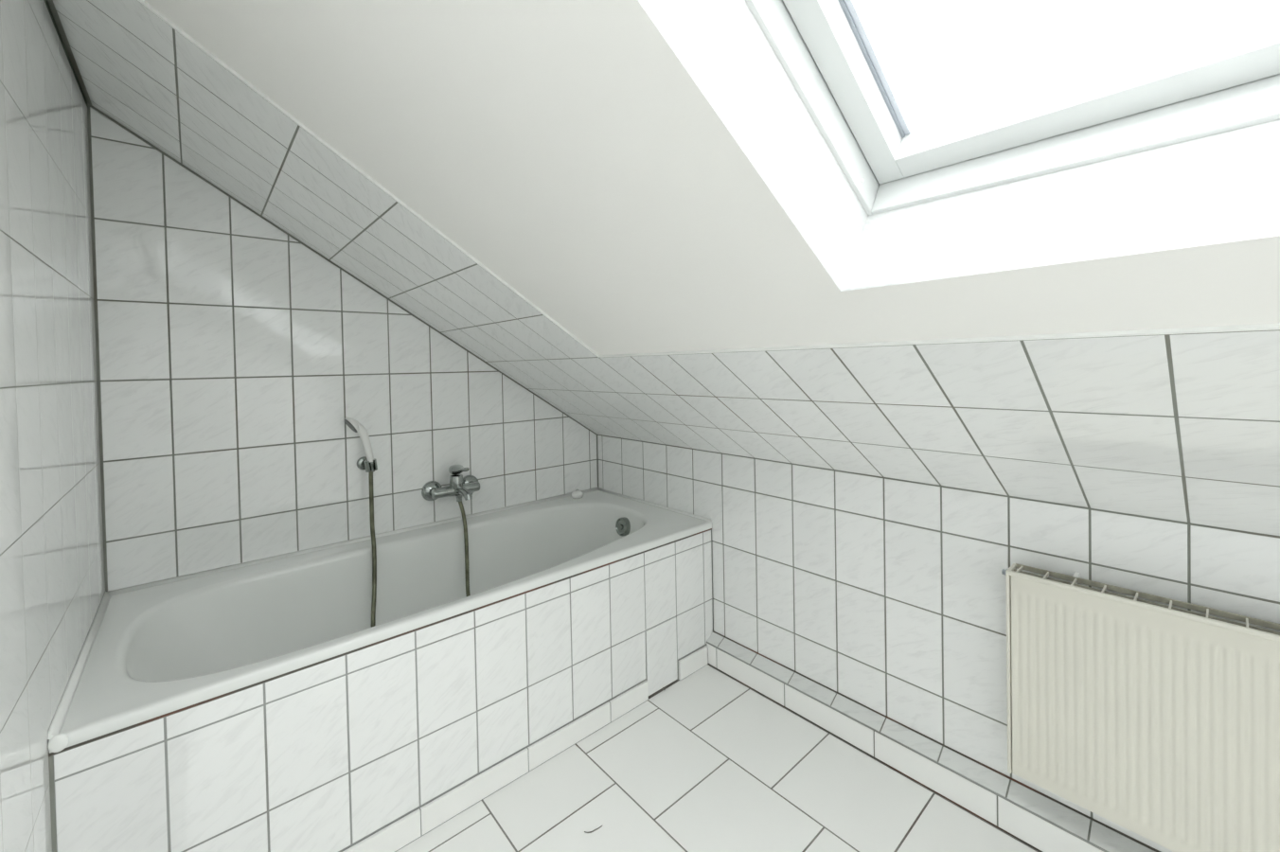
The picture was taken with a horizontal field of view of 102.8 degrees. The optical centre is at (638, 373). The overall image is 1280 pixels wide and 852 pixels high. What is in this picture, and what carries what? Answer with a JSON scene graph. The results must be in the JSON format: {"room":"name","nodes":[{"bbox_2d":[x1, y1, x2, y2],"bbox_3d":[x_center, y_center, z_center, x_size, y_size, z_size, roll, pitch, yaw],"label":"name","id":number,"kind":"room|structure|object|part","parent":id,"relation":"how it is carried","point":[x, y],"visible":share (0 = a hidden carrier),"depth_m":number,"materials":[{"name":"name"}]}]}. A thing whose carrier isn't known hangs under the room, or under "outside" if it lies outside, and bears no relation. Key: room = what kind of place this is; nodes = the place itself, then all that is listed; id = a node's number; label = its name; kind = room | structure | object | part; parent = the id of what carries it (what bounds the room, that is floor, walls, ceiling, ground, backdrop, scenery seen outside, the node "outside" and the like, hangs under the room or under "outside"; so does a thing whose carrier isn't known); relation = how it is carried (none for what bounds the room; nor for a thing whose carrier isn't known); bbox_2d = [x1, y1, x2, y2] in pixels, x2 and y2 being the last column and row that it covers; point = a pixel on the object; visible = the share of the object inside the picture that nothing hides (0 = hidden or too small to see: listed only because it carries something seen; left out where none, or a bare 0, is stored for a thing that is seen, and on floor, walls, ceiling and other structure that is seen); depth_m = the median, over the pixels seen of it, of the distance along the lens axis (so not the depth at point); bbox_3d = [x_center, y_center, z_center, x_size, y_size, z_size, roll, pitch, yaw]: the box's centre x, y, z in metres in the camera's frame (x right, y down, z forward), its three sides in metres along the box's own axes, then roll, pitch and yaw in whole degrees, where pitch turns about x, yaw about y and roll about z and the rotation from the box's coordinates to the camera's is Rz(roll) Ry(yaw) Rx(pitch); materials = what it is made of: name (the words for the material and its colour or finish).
{"room":"bathroom","nodes":[
{"label":"bathroom","id":0,"kind":"room"},
{"bbox_2d":[0,0,105,851],"bbox_3d":[-0.409,0.155,0.093,0.100,2.091,3.400,-2,1,-41],"label":"wall","id":1,"kind":"structure","parent":0,"point":[52,584],"depth_m":0.88,"materials":[{"name":"tile"}]},
{"bbox_2d":[87,103,598,591],"bbox_3d":[-0.882,0.110,2.001,1.895,2.141,0.101,-2,1,-41],"label":"wall","id":2,"kind":"structure","parent":0,"point":[234,356],"depth_m":1.63,"materials":[{"name":"tile"}]},
{"bbox_2d":[356,456,377,472],"bbox_3d":[-0.963,0.324,1.815,0.055,0.048,0.075,-2,1,-41],"label":"holder","id":3,"kind":"object","parent":2,"relation":"attached to","point":[363,464],"visible":0.87,"depth_m":1.81,"materials":[{"name":"silver metal"}]},
{"bbox_3d":[-0.980,0.324,1.829,0.048,0.048,0.031,-2,1,-41],"label":"wall plate","id":4,"kind":"part","parent":3,"relation":"part of","materials":[{"name":"silver metal"}]},
{"bbox_2d":[343,417,470,627],"bbox_3d":[-0.762,0.576,1.790,0.401,0.859,0.322,-2,1,-41],"label":"shower","id":5,"kind":"object","parent":3,"relation":"in","point":[355,426],"visible":0.64,"depth_m":1.78,"materials":[{"name":"white plastic"}]},
{"bbox_3d":[-0.964,0.242,1.787,0.068,0.150,0.027,-2,1,-41],"label":"handle","id":6,"kind":"part","parent":5,"relation":"part of","materials":[{"name":"white plastic"}]},
{"bbox_2d":[421,464,479,502],"bbox_3d":[-0.695,0.430,1.978,0.228,0.149,0.180,-2,1,-41],"label":"mixer","id":7,"kind":"object","parent":2,"relation":"attached to","point":[459,486],"visible":1,"depth_m":1.98,"materials":[{"name":"silver metal"}]},
{"bbox_3d":[-0.688,0.376,1.968,0.047,0.042,0.145,-2,1,-41],"label":"lever","id":8,"kind":"part","parent":7,"relation":"part of","materials":[{"name":"silver metal"}]},
{"bbox_2d":[456,494,462,502],"bbox_3d":[-0.703,0.489,2.002,0.024,0.030,0.024,-2,1,-41],"label":"outlet","id":9,"kind":"object","parent":7,"relation":"attached to","point":[458,497],"depth_m":1.99,"materials":[{"name":"silver metal"}]},
{"bbox_3d":[-0.668,0.460,1.955,0.031,0.042,0.110,-2,1,-41],"label":"spout","id":10,"kind":"part","parent":7,"relation":"part of","materials":[{"name":"silver metal"}]},
{"bbox_2d":[48,528,713,851],"bbox_3d":[-0.360,0.874,1.431,1.695,0.510,0.031,-2,1,-41],"label":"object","id":11,"kind":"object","parent":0,"point":[325,755],"depth_m":1.20,"materials":[{"name":"tile"}]},
{"bbox_2d":[342,645,708,851],"bbox_3d":[-0.362,1.095,1.406,1.648,0.070,0.012,-2,1,-41],"label":"baseboard","id":12,"kind":"structure","parent":11,"relation":"attached to","point":[417,824],"depth_m":1.40,"materials":[{"name":"tile"}]},
{"bbox_2d":[645,616,677,695],"bbox_3d":[0.077,0.994,1.804,0.145,0.227,0.022,-2,1,-41],"label":"access panel","id":13,"kind":"object","parent":11,"relation":"attached to","point":[661,640],"visible":0.8,"depth_m":1.79,"materials":[{"name":"tile"}]},
{"bbox_2d":[47,0,1279,536],"bbox_3d":[0.226,-0.304,0.712,1.896,1.284,3.500,-2,1,-41],"label":"wall","id":14,"kind":"structure","parent":0,"point":[1181,424],"depth_m":1.12,"materials":[{"name":"tile"}]},
{"bbox_2d":[143,0,1279,355],"bbox_3d":[0.303,-0.515,0.191,1.333,0.950,2.610,-2,1,-41],"label":"ceiling","id":15,"kind":"structure","parent":0,"point":[650,176],"depth_m":0.75,"materials":[{"name":"paint"}]},
{"bbox_2d":[745,0,1279,215],"bbox_3d":[0.495,-0.594,0.087,1.075,0.746,1.443,-2,1,-41],"label":"window","id":16,"kind":"structure","parent":15,"relation":"attached to","point":[1218,74],"depth_m":0.69,"materials":[{"name":"white plastic"}]},
{"bbox_2d":[396,664,1039,851],"bbox_3d":[0.255,1.178,0.736,1.895,0.101,3.500,-2,1,-41],"label":"floor","id":17,"kind":"structure","parent":0,"point":[709,762],"depth_m":1.35,"materials":[{"name":"tile"}]},
{"bbox_2d":[47,487,711,753],"bbox_3d":[-0.591,0.799,1.694,1.695,0.433,0.745,-2,1,-41],"label":"bathtub","id":18,"kind":"object","parent":17,"relation":"on","point":[150,650],"visible":0.61,"depth_m":1.58,"materials":[{"name":"ceramic"}]},
{"bbox_2d":[571,490,583,498],"bbox_3d":[-0.284,0.558,2.372,0.051,0.040,0.051,-2,1,-41],"label":"plug","id":19,"kind":"object","parent":18,"relation":"on","point":[577,494],"visible":1,"depth_m":2.35,"materials":[{"name":"white plastic"}]},
{"bbox_2d":[597,434,1279,851],"bbox_3d":[0.923,0.687,1.317,0.101,0.936,3.500,-2,1,-41],"label":"wall","id":20,"kind":"structure","parent":0,"point":[888,595],"depth_m":1.43,"materials":[{"name":"tile"}]},
{"bbox_2d":[706,631,1160,851],"bbox_3d":[1.115,1.052,1.004,0.052,0.110,2.576,-2,1,-41],"label":"baseboard","id":21,"kind":"structure","parent":20,"relation":"attached to","point":[1041,822],"depth_m":1.36,"materials":[{"name":"tile"}]},
{"bbox_2d":[1001,563,1279,851],"bbox_3d":[1.129,0.687,0.930,0.097,0.474,0.766,-2,1,-41],"label":"radiator","id":22,"kind":"object","parent":20,"relation":"attached to","point":[1161,722],"visible":1,"depth_m":1.01,"materials":[{"name":"beige metal"}]},
{"bbox_2d":[1007,563,1279,641],"bbox_3d":[1.118,0.459,0.914,0.070,0.014,0.746,-2,1,-41],"label":"grille","id":23,"kind":"object","parent":22,"relation":"attached to","point":[1196,621],"depth_m":1.02,"materials":[{"name":"beige metal"}]}
]}

